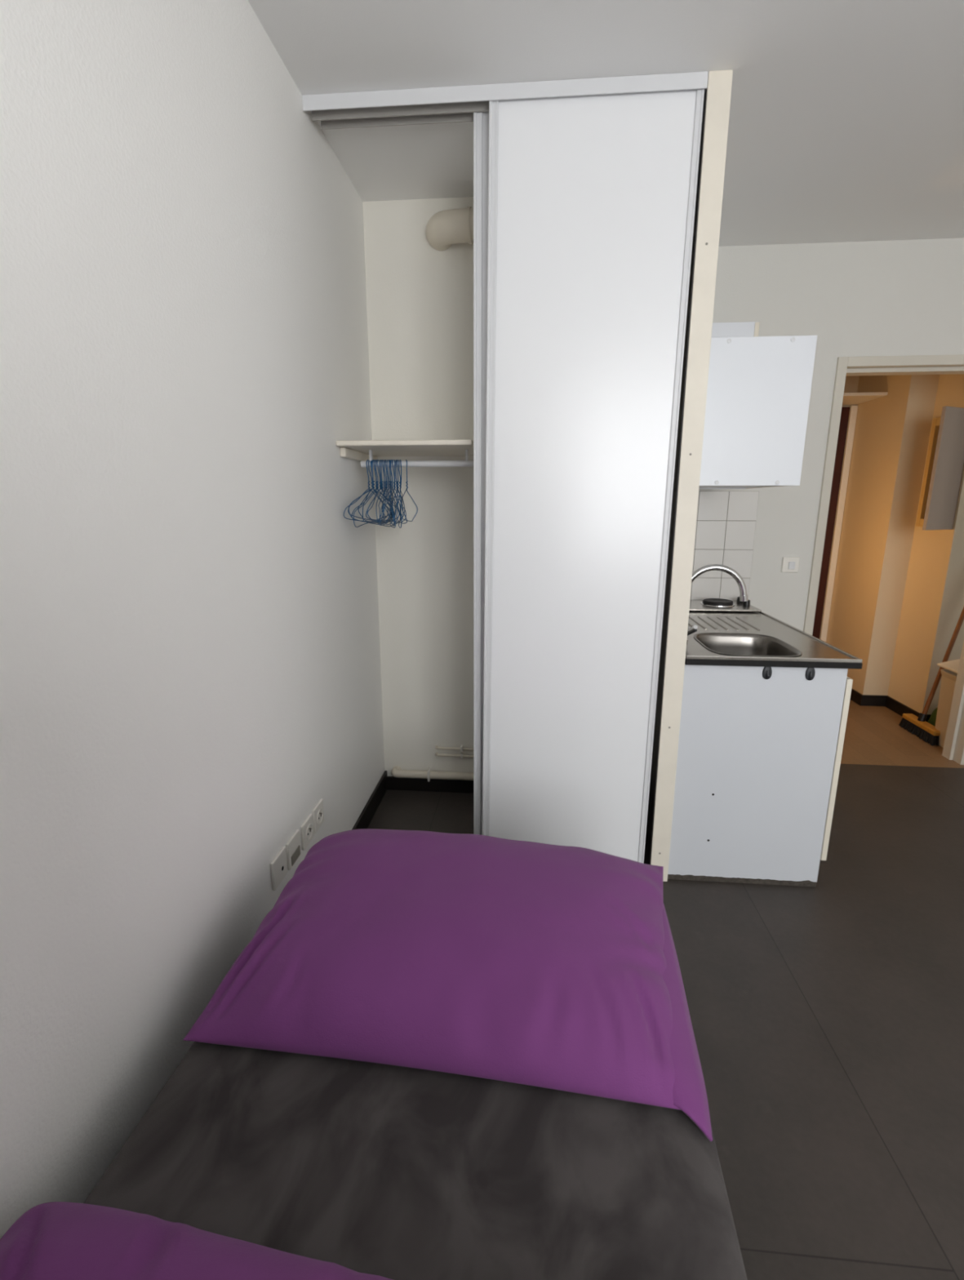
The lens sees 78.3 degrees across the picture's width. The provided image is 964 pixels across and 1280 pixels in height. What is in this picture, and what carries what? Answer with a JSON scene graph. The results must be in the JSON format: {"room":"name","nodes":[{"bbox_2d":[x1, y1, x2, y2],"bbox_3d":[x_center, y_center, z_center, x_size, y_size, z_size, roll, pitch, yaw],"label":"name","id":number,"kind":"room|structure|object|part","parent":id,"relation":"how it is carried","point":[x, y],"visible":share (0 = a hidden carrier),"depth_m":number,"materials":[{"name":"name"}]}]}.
{"room":"studio apartment","nodes":[
{"label":"studio apartment","id":0,"kind":"room"},
{"bbox_2d":[0,0,384,1239],"bbox_3d":[-0.700,-0.023,0.550,0.100,2.500,4.424,1,13,5],"label":"wall","id":1,"kind":"structure","parent":0,"point":[190,647],"depth_m":1.09,"materials":[{"name":"white paint"}]},
{"bbox_2d":[270,846,287,890],"bbox_3d":[-0.565,0.636,1.651,0.010,0.084,0.085,1,13,5],"label":"socket","id":2,"kind":"object","parent":1,"relation":"attached to","point":[278,865],"visible":1,"depth_m":1.64,"materials":[{"name":"white plastic"}]},
{"bbox_2d":[285,829,301,870],"bbox_3d":[-0.556,0.619,1.750,0.011,0.084,0.084,1,13,5],"label":"socket","id":3,"kind":"object","parent":1,"relation":"attached to","point":[293,849],"visible":1,"depth_m":1.74,"materials":[{"name":"white plastic"}]},
{"bbox_2d":[300,813,314,850],"bbox_3d":[-0.543,0.601,1.858,0.018,0.082,0.082,1,13,5],"label":"power socket","id":4,"kind":"object","parent":1,"relation":"attached to","point":[307,828],"visible":1,"depth_m":1.84,"materials":[{"name":"white plastic"}]},
{"bbox_2d":[311,799,324,833],"bbox_3d":[-0.535,0.580,1.950,0.018,0.082,0.082,1,13,5],"label":"power socket","id":5,"kind":"object","parent":1,"relation":"attached to","point":[317,812],"visible":0.98,"depth_m":1.94,"materials":[{"name":"white plastic"}]},
{"bbox_2d":[351,770,387,830],"bbox_3d":[-0.645,1.150,0.817,0.012,0.095,4.224,1,13,5],"label":"baseboard","id":6,"kind":"structure","parent":1,"relation":"attached to","point":[364,820],"depth_m":2.60,"materials":[{"name":"black"}]},
{"bbox_2d":[336,439,473,461],"bbox_3d":[-0.250,-0.716,2.273,0.477,0.051,0.488,1,13,5],"label":"closet shelf","id":7,"kind":"object","parent":1,"relation":"attached to","point":[358,450],"visible":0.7,"depth_m":2.12,"materials":[{"name":"beige paint"}]},
{"bbox_2d":[360,449,473,466],"bbox_3d":[-0.238,-0.677,2.210,0.435,0.061,0.023,1,13,5],"label":"rail","id":8,"kind":"object","parent":7,"relation":"attached to","point":[466,463],"visible":0.76,"depth_m":2.20,"materials":[{"name":"white metal"}]},
{"bbox_2d":[343,459,391,523],"bbox_3d":[-0.431,-0.561,2.248,0.019,0.237,0.374,4,14,17],"label":"wire hanger","id":9,"kind":"object","parent":8,"relation":"hanging from","point":[367,460],"visible":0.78,"depth_m":2.23,"materials":[{"name":"blue metal"}]},
{"bbox_2d":[347,459,392,520],"bbox_3d":[-0.419,-0.559,2.233,0.018,0.234,0.392,3,13,13],"label":"wire hanger","id":10,"kind":"object","parent":8,"relation":"hanging from","point":[372,460],"visible":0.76,"depth_m":2.21,"materials":[{"name":"blue metal"}]},
{"bbox_2d":[348,459,395,526],"bbox_3d":[-0.416,-0.550,2.233,0.021,0.253,0.366,4,14,18],"label":"wire hanger","id":11,"kind":"object","parent":8,"relation":"hanging from","point":[373,460],"visible":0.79,"depth_m":2.23,"materials":[{"name":"blue metal"}]},
{"bbox_2d":[353,460,391,527],"bbox_3d":[-0.417,-0.562,2.271,0.021,0.246,0.373,3,13,14],"label":"wire hanger","id":12,"kind":"object","parent":8,"relation":"hanging from","point":[369,460],"visible":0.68,"depth_m":2.22,"materials":[{"name":"blue metal"}]},
{"bbox_2d":[358,460,388,520],"bbox_3d":[-0.415,-0.565,2.252,0.017,0.231,0.364,2,13,6],"label":"wire hanger","id":13,"kind":"object","parent":8,"relation":"hanging from","point":[371,460],"visible":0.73,"depth_m":2.20,"materials":[{"name":"blue metal"}]},
{"bbox_2d":[351,459,398,522],"bbox_3d":[-0.398,-0.563,2.250,0.018,0.234,0.374,5,14,18],"label":"wire hanger","id":14,"kind":"object","parent":8,"relation":"hanging from","point":[375,460],"visible":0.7,"depth_m":2.22,"materials":[{"name":"blue metal"}]},
{"bbox_2d":[362,459,391,522],"bbox_3d":[-0.398,-0.565,2.243,0.018,0.228,0.374,2,13,8],"label":"wire hanger","id":15,"kind":"object","parent":8,"relation":"hanging from","point":[376,460],"visible":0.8,"depth_m":2.21,"materials":[{"name":"blue metal"}]},
{"bbox_2d":[365,459,395,520],"bbox_3d":[-0.384,-0.564,2.238,0.017,0.228,0.394,1,13,5],"label":"wire hanger","id":16,"kind":"object","parent":8,"relation":"hanging from","point":[380,460],"visible":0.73,"depth_m":2.22,"materials":[{"name":"blue metal"}]},
{"bbox_2d":[367,459,395,522],"bbox_3d":[-0.383,-0.568,2.260,0.017,0.231,0.364,2,13,7],"label":"wire hanger","id":17,"kind":"object","parent":8,"relation":"hanging from","point":[377,460],"visible":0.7,"depth_m":2.22,"materials":[{"name":"blue metal"}]},
{"bbox_2d":[375,459,391,524],"bbox_3d":[-0.376,-0.562,2.249,0.020,0.237,0.369,0,13,1],"label":"wire hanger","id":18,"kind":"object","parent":8,"relation":"hanging from","point":[381,460],"visible":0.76,"depth_m":2.21,"materials":[{"name":"blue metal"}]},
{"bbox_2d":[377,459,391,524],"bbox_3d":[-0.372,-0.566,2.266,0.019,0.236,0.373,0,13,-2],"label":"wire hanger","id":19,"kind":"object","parent":8,"relation":"hanging from","point":[383,460],"visible":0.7,"depth_m":2.23,"materials":[{"name":"blue metal"}]},
{"bbox_2d":[378,459,392,523],"bbox_3d":[-0.367,-0.564,2.248,0.023,0.233,0.375,0,13,-1],"label":"wire hanger","id":20,"kind":"object","parent":8,"relation":"hanging from","point":[384,460],"visible":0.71,"depth_m":2.21,"materials":[{"name":"blue metal"}]},
{"bbox_2d":[381,459,394,521],"bbox_3d":[-0.361,-0.563,2.245,0.017,0.232,0.364,-1,13,-3],"label":"wire hanger","id":21,"kind":"object","parent":8,"relation":"hanging from","point":[386,486],"visible":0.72,"depth_m":2.22,"materials":[{"name":"blue metal"}]},
{"bbox_2d":[379,459,396,525],"bbox_3d":[-0.359,-0.565,2.266,0.019,0.239,0.392,0,13,0],"label":"wire hanger","id":22,"kind":"object","parent":8,"relation":"hanging from","point":[387,460],"visible":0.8,"depth_m":2.22,"materials":[{"name":"blue metal"}]},
{"bbox_2d":[385,459,395,524],"bbox_3d":[-0.350,-0.565,2.264,0.021,0.237,0.373,-1,13,-5],"label":"wire hanger","id":23,"kind":"object","parent":8,"relation":"hanging from","point":[389,460],"visible":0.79,"depth_m":2.21,"materials":[{"name":"blue metal"}]},
{"bbox_2d":[382,459,400,521],"bbox_3d":[-0.342,-0.558,2.230,0.023,0.235,0.373,0,13,2],"label":"wire hanger","id":24,"kind":"object","parent":8,"relation":"hanging from","point":[391,460],"visible":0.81,"depth_m":2.21,"materials":[{"name":"blue metal"}]},
{"bbox_2d":[388,459,395,528],"bbox_3d":[-0.347,-0.561,2.268,0.019,0.248,0.367,-2,13,-10],"label":"wire hanger","id":25,"kind":"object","parent":8,"relation":"hanging from","point":[388,460],"visible":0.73,"depth_m":2.22,"materials":[{"name":"blue metal"}]},
{"bbox_2d":[391,459,399,523],"bbox_3d":[-0.336,-0.565,2.255,0.019,0.234,0.393,-2,13,-11],"label":"wire hanger","id":26,"kind":"object","parent":8,"relation":"hanging from","point":[394,460],"visible":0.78,"depth_m":2.21,"materials":[{"name":"blue metal"}]},
{"bbox_2d":[384,459,406,523],"bbox_3d":[-0.329,-0.559,2.234,0.017,0.236,0.364,1,13,3],"label":"wire hanger","id":27,"kind":"object","parent":8,"relation":"hanging from","point":[393,460],"visible":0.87,"depth_m":2.22,"materials":[{"name":"blue metal"}]},
{"bbox_2d":[391,459,403,524],"bbox_3d":[-0.323,-0.565,2.260,0.020,0.235,0.373,-1,13,-3],"label":"wire hanger","id":28,"kind":"object","parent":8,"relation":"hanging from","point":[397,460],"visible":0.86,"depth_m":2.22,"materials":[{"name":"blue metal"}]},
{"bbox_2d":[391,459,404,526],"bbox_3d":[-0.322,-0.561,2.255,0.020,0.241,0.368,0,13,-1],"label":"wire hanger","id":29,"kind":"object","parent":8,"relation":"hanging from","point":[396,460],"visible":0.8,"depth_m":2.22,"materials":[{"name":"blue metal"}]},
{"bbox_2d":[397,459,403,528],"bbox_3d":[-0.314,-0.560,2.264,0.023,0.248,0.373,-2,13,-8],"label":"wire hanger","id":30,"kind":"object","parent":8,"relation":"hanging from","point":[398,460],"visible":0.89,"depth_m":2.21,"materials":[{"name":"blue metal"}]},
{"bbox_2d":[395,459,407,524],"bbox_3d":[-0.314,-0.566,2.261,0.018,0.234,0.362,-3,13,-13],"label":"wire hanger","id":31,"kind":"object","parent":8,"relation":"hanging from","point":[400,460],"visible":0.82,"depth_m":2.21,"materials":[{"name":"blue metal"}]},
{"bbox_2d":[399,459,417,521],"bbox_3d":[-0.283,-0.564,2.239,0.018,0.227,0.394,-3,13,-15],"label":"wire hanger","id":32,"kind":"object","parent":8,"relation":"hanging from","point":[406,460],"visible":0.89,"depth_m":2.21,"materials":[{"name":"blue metal"}]},
{"bbox_3d":[-0.238,-0.659,2.214,0.435,0.023,0.023,1,13,5],"label":"rod","id":33,"kind":"part","parent":8,"relation":"part of","materials":[{"name":"white metal"}]},
{"bbox_2d":[362,196,473,776],"bbox_3d":[0.107,-0.493,2.587,1.148,2.500,0.080,1,13,5],"label":"wall","id":34,"kind":"structure","parent":0,"point":[420,296],"depth_m":2.54,"materials":[{"name":"white paint"}]},
{"bbox_2d":[386,776,473,793],"bbox_3d":[0.106,0.703,2.817,1.131,0.066,0.012,1,13,5],"label":"baseboard","id":35,"kind":"structure","parent":34,"relation":"attached to","point":[393,783],"depth_m":2.84,"materials":[{"name":"black"}]},
{"bbox_2d":[391,765,473,782],"bbox_3d":[0.115,0.644,2.783,1.105,0.052,0.064,1,13,5],"label":"pipe","id":36,"kind":"object","parent":34,"relation":"attached to","point":[397,771],"visible":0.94,"depth_m":2.79,"materials":[{"name":"beige metal"}]},
{"bbox_2d":[426,206,473,250],"bbox_3d":[0.223,-1.561,2.225,0.887,0.116,0.144,1,13,5],"label":"ventilation duct","id":37,"kind":"object","parent":34,"relation":"attached to","point":[446,228],"visible":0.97,"depth_m":2.21,"materials":[{"name":"beige plastic"}]},
{"bbox_2d":[435,751,473,759],"bbox_3d":[0.222,0.551,2.763,0.893,0.026,0.028,1,13,5],"label":"pipe","id":38,"kind":"object","parent":34,"relation":"attached to","point":[461,755],"visible":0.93,"depth_m":2.78,"materials":[{"name":"beige metal"}]},
{"bbox_2d":[435,745,473,751],"bbox_3d":[0.222,0.517,2.755,0.893,0.026,0.028,1,13,5],"label":"pipe","id":39,"kind":"object","parent":34,"relation":"attached to","point":[461,748],"visible":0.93,"depth_m":2.77,"materials":[{"name":"beige metal"}]},
{"bbox_2d":[248,0,963,246],"bbox_3d":[0.899,-1.318,0.388,3.260,0.100,4.967,1,13,5],"label":"ceiling","id":40,"kind":"structure","parent":0,"point":[846,117],"depth_m":1.63,"materials":[{"name":"white paint"}]},
{"bbox_2d":[302,71,708,129],"bbox_3d":[0.053,-1.554,1.713,1.141,0.038,0.098,1,13,5],"label":"door track","id":41,"kind":"object","parent":40,"relation":"attached to","point":[456,104],"visible":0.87,"depth_m":1.69,"materials":[{"name":"white metal"}]},
{"bbox_3d":[0.068,-1.564,1.758,1.120,0.032,0.004,1,13,5],"label":"rail","id":42,"kind":"part","parent":41,"relation":"part of","materials":[{"name":"grey metal"}]},
{"bbox_3d":[0.059,-1.553,1.713,1.130,0.034,0.005,1,13,5],"label":"rail","id":43,"kind":"part","parent":41,"relation":"part of","materials":[{"name":"grey metal"}]},
{"bbox_2d":[367,699,963,1279],"bbox_3d":[1.283,1.045,1.711,3.900,0.100,6.540,1,13,5],"label":"floor","id":44,"kind":"structure","parent":0,"point":[827,1018],"depth_m":1.59,"materials":[{"name":"tile"}]},
{"bbox_2d":[83,1041,747,1279],"bbox_3d":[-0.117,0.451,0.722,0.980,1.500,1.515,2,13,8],"label":"bed","id":45,"kind":"object","parent":44,"relation":"on","point":[394,1172],"visible":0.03,"depth_m":0.84,"materials":[{"name":"grey fabric"}]},
{"bbox_2d":[0,1201,393,1279],"bbox_3d":[-0.213,0.775,0.464,0.856,0.123,0.530,2,13,8],"label":"blanket","id":46,"kind":"object","parent":45,"relation":"on","point":[53,1240],"visible":1,"depth_m":0.68,"materials":[{"name":"purple fabric"}]},
{"bbox_2d":[182,828,712,1142],"bbox_3d":[-0.046,0.584,1.258,0.914,0.138,0.668,2,13,10],"label":"pillow","id":47,"kind":"object","parent":45,"relation":"on","point":[531,963],"visible":1,"depth_m":1.06,"materials":[{"name":"purple fabric"}]},
{"bbox_2d":[667,664,853,886],"bbox_3d":[1.022,0.359,2.626,0.582,0.824,1.148,1,13,5],"label":"base cabinet","id":48,"kind":"object","parent":44,"relation":"on","point":[758,762],"visible":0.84,"depth_m":2.07,"materials":[{"name":"white laminate"}]},
{"bbox_2d":[762,666,772,679],"bbox_3d":[0.954,0.110,1.974,0.029,0.049,0.021,1,13,5],"label":"hook","id":49,"kind":"object","parent":48,"relation":"attached to","point":[767,671],"visible":1,"depth_m":1.98,"materials":[{"name":"grey plastic"}]},
{"bbox_2d":[684,610,862,669],"bbox_3d":[1.013,-0.001,2.535,0.563,0.146,1.164,1,13,5],"label":"countertop","id":50,"kind":"structure","parent":48,"relation":"on","point":[722,638],"depth_m":2.27,"materials":[{"name":"silver metal"}]},
{"bbox_2d":[686,564,747,641],"bbox_3d":[0.832,-0.123,2.116,0.249,0.286,0.149,1,13,5],"label":"mixer tap","id":51,"kind":"object","parent":50,"relation":"on","point":[743,597],"visible":0.6,"depth_m":2.12,"materials":[{"name":"silver metal"}]},
{"bbox_3d":[0.742,-0.036,2.125,0.024,0.056,0.114,0,13,0],"label":"lever","id":52,"kind":"part","parent":51,"relation":"part of","materials":[{"name":"silver metal"}]},
{"bbox_3d":[0.842,-0.162,2.151,0.230,0.226,0.024,2,13,7],"label":"spout","id":53,"kind":"part","parent":51,"relation":"part of","materials":[{"name":"silver metal"}]},
{"bbox_2d":[688,596,761,611],"bbox_3d":[1.054,-0.187,2.929,0.539,0.037,0.282,1,13,5],"label":"cooktop","id":54,"kind":"object","parent":50,"relation":"in","point":[707,604],"visible":0.49,"depth_m":2.87,"materials":[{"name":"silver metal"}]},
{"bbox_3d":[1.296,-0.184,2.899,0.034,0.027,0.034,1,13,5],"label":"knob","id":55,"kind":"part","parent":54,"relation":"part of","materials":[{"name":"black plastic"}]},
{"bbox_2d":[693,632,802,656],"bbox_3d":[0.959,0.082,2.179,0.318,0.144,0.365,1,13,5],"label":"sink","id":56,"kind":"object","parent":50,"relation":"in","point":[730,644],"depth_m":2.32,"materials":[{"name":"silver metal"}]},
{"bbox_2d":[804,667,815,680],"bbox_3d":[1.091,0.113,1.962,0.029,0.049,0.021,1,13,5],"label":"hook","id":57,"kind":"object","parent":48,"relation":"attached to","point":[810,672],"visible":1,"depth_m":1.97,"materials":[{"name":"grey plastic"}]},
{"bbox_3d":[1.248,0.398,2.318,0.019,0.677,0.564,1,13,5],"label":"door","id":58,"kind":"part","parent":48,"relation":"part of","materials":[{"name":"beige"}]},
{"bbox_2d":[898,606,963,745],"bbox_3d":[2.757,-0.022,3.395,0.351,1.223,0.332,1,13,5],"label":"broom","id":59,"kind":"object","parent":44,"relation":"on","point":[925,731],"visible":0.98,"depth_m":3.50,"materials":[{"name":"brown wood"}]},
{"bbox_3d":[2.786,-0.082,3.460,0.324,1.136,0.023,-3,13,-14],"label":"handle","id":60,"kind":"part","parent":59,"relation":"part of","materials":[{"name":"brown wood"}]},
{"bbox_2d":[927,706,937,726],"bbox_3d":[2.808,0.469,3.585,0.160,0.180,0.120,1,13,5],"label":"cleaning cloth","id":61,"kind":"object","parent":44,"relation":"on","point":[932,719],"visible":0.08,"depth_m":3.60,"materials":[{"name":"green fabric"}]},
{"bbox_2d":[934,658,959,747],"bbox_3d":[2.749,0.350,3.300,0.319,0.536,0.246,1,13,5],"label":"cabinet","id":62,"kind":"object","parent":44,"relation":"on","point":[949,672],"visible":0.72,"depth_m":3.34,"materials":[{"name":"beige"}]},
{"bbox_3d":[2.745,0.133,3.250,0.320,0.016,0.240,-13,12,8],"label":"lid","id":63,"kind":"part","parent":62,"relation":"part of","materials":[{"name":"beige paint"}]},
{"bbox_3d":[0.057,0.855,2.271,1.129,0.014,0.094,1,13,5],"label":"sliding door sill","id":64,"kind":"structure","parent":44,"relation":"on","visible":0},
{"bbox_2d":[473,111,488,835],"bbox_3d":[0.269,-0.358,1.991,0.594,2.470,0.030,1,13,5],"label":"sliding door","id":65,"kind":"structure","parent":64,"relation":"on","point":[481,119],"depth_m":1.93,"materials":[{"name":"white paint"}]},
{"bbox_3d":[0.270,-0.363,1.990,0.572,2.440,0.010,1,13,5],"label":"panel","id":66,"kind":"part","parent":65,"relation":"part of","materials":[{"name":"white paint"}]},
{"bbox_2d":[482,88,704,863],"bbox_3d":[0.308,-0.344,1.941,0.595,2.470,0.030,2,13,5],"label":"sliding door","id":67,"kind":"structure","parent":64,"relation":"on","point":[592,198],"depth_m":1.87,"materials":[{"name":"white paint"}]},
{"bbox_2d":[698,238,963,631],"bbox_3d":[1.709,-0.586,2.993,2.053,2.500,0.100,1,13,5],"label":"wall","id":68,"kind":"structure","parent":0,"point":[895,297],"depth_m":2.73,"materials":[{"name":"white paint"}]},
{"bbox_2d":[689,491,759,599],"bbox_3d":[1.077,-0.446,3.026,0.593,0.611,0.007,1,13,5],"label":"tile backsplash","id":69,"kind":"structure","parent":68,"relation":"attached to","point":[726,521],"depth_m":3.00,"materials":[{"name":"grey tile"}]},
{"bbox_2d":[711,321,759,337],"bbox_3d":[0.973,-1.065,2.724,0.411,0.634,0.320,1,13,5],"label":"upper cabinet","id":70,"kind":"object","parent":68,"relation":"attached to","point":[744,329],"visible":0.18,"depth_m":2.49,"materials":[{"name":"white plastic"}]},
{"bbox_3d":[1.169,-1.061,2.707,0.018,0.630,0.316,1,13,5],"label":"door","id":71,"kind":"part","parent":70,"relation":"part of","materials":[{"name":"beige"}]},
{"bbox_2d":[698,335,817,488],"bbox_3d":[0.942,-0.851,2.321,0.425,0.491,0.522,1,13,5],"label":"upper cabinet","id":72,"kind":"object","parent":68,"relation":"attached to","point":[757,399],"visible":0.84,"depth_m":2.06,"materials":[{"name":"white laminate"}]},
{"bbox_3d":[1.146,-0.849,2.313,0.018,0.487,0.500,1,13,5],"label":"door","id":73,"kind":"part","parent":72,"relation":"part of","materials":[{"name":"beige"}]},
{"bbox_2d":[781,556,799,572],"bbox_3d":[1.561,-0.381,2.993,0.080,0.076,0.016,1,13,5],"label":"light switch","id":74,"kind":"object","parent":68,"relation":"attached to","point":[789,564],"visible":1,"depth_m":2.99,"materials":[{"name":"white plastic"}]},
{"bbox_2d":[803,354,963,764],"bbox_3d":[2.130,-0.342,3.010,0.923,2.019,0.122,1,13,5],"label":"door frame","id":75,"kind":"structure","parent":68,"relation":"in","point":[953,745],"depth_m":2.86,"materials":[{"name":"beige paint"}]},
{"bbox_2d":[841,375,859,407],"bbox_3d":[2.190,-0.931,4.491,0.960,2.500,0.100,1,13,5],"label":"wall","id":76,"kind":"structure","parent":0,"point":[851,382],"depth_m":4.20,"materials":[{"name":"beige paint"}]},
{"bbox_2d":[812,405,857,641],"bbox_3d":[2.212,-0.685,4.471,0.898,2.028,0.044,1,13,5],"label":"door","id":77,"kind":"structure","parent":76,"relation":"in","point":[848,415],"depth_m":4.38,"materials":[{"name":"brown wood"}]},
{"bbox_2d":[842,391,888,404],"bbox_3d":[2.169,-1.650,4.068,0.955,0.020,0.398,1,13,5],"label":"shelf","id":78,"kind":"object","parent":76,"relation":"attached to","point":[849,398],"visible":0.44,"depth_m":3.90,"materials":[{"name":"beige paint"}]},
{"bbox_2d":[826,374,939,695],"bbox_3d":[2.785,-0.848,4.132,0.290,2.500,0.730,1,13,5],"label":"wall","id":79,"kind":"structure","parent":0,"point":[891,435],"depth_m":3.94,"materials":[{"name":"beige paint"}]},
{"bbox_2d":[887,373,963,714],"bbox_3d":[2.842,-0.723,3.590,0.180,2.500,0.370,1,13,5],"label":"wall","id":80,"kind":"structure","parent":0,"point":[933,603],"depth_m":3.62,"materials":[{"name":"beige paint"}]},
{"bbox_2d":[849,688,931,721],"bbox_3d":[2.783,0.419,4.035,0.483,0.075,1.261,-8,15,-31],"label":"baseboard","id":81,"kind":"structure","parent":80,"relation":"attached to","point":[895,706],"depth_m":4.04,"materials":[{"name":"black"}]},
{"bbox_2d":[915,405,963,530],"bbox_3d":[2.737,-0.981,3.443,0.235,0.660,0.545,8,15,31],"label":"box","id":82,"kind":"object","parent":80,"relation":"attached to","point":[945,455],"visible":1,"depth_m":3.33,"materials":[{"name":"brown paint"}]},
{"bbox_3d":[2.754,-1.004,3.540,0.024,0.648,0.303,1,13,5],"label":"frame","id":83,"kind":"part","parent":82,"relation":"part of","materials":[{"name":"brown paint"}]},
{"bbox_3d":[0.702,-0.465,2.467,0.061,2.500,1.149,1,13,5],"label":"wall partition","id":84,"kind":"structure","parent":0,"visible":0},
{"bbox_2d":[644,69,733,881],"bbox_3d":[0.652,-0.343,1.940,0.067,2.500,0.101,1,13,5],"label":"trim","id":85,"kind":"structure","parent":84,"relation":"attached to","point":[717,98],"depth_m":1.85,"materials":[{"name":"beige paint"}]}
]}

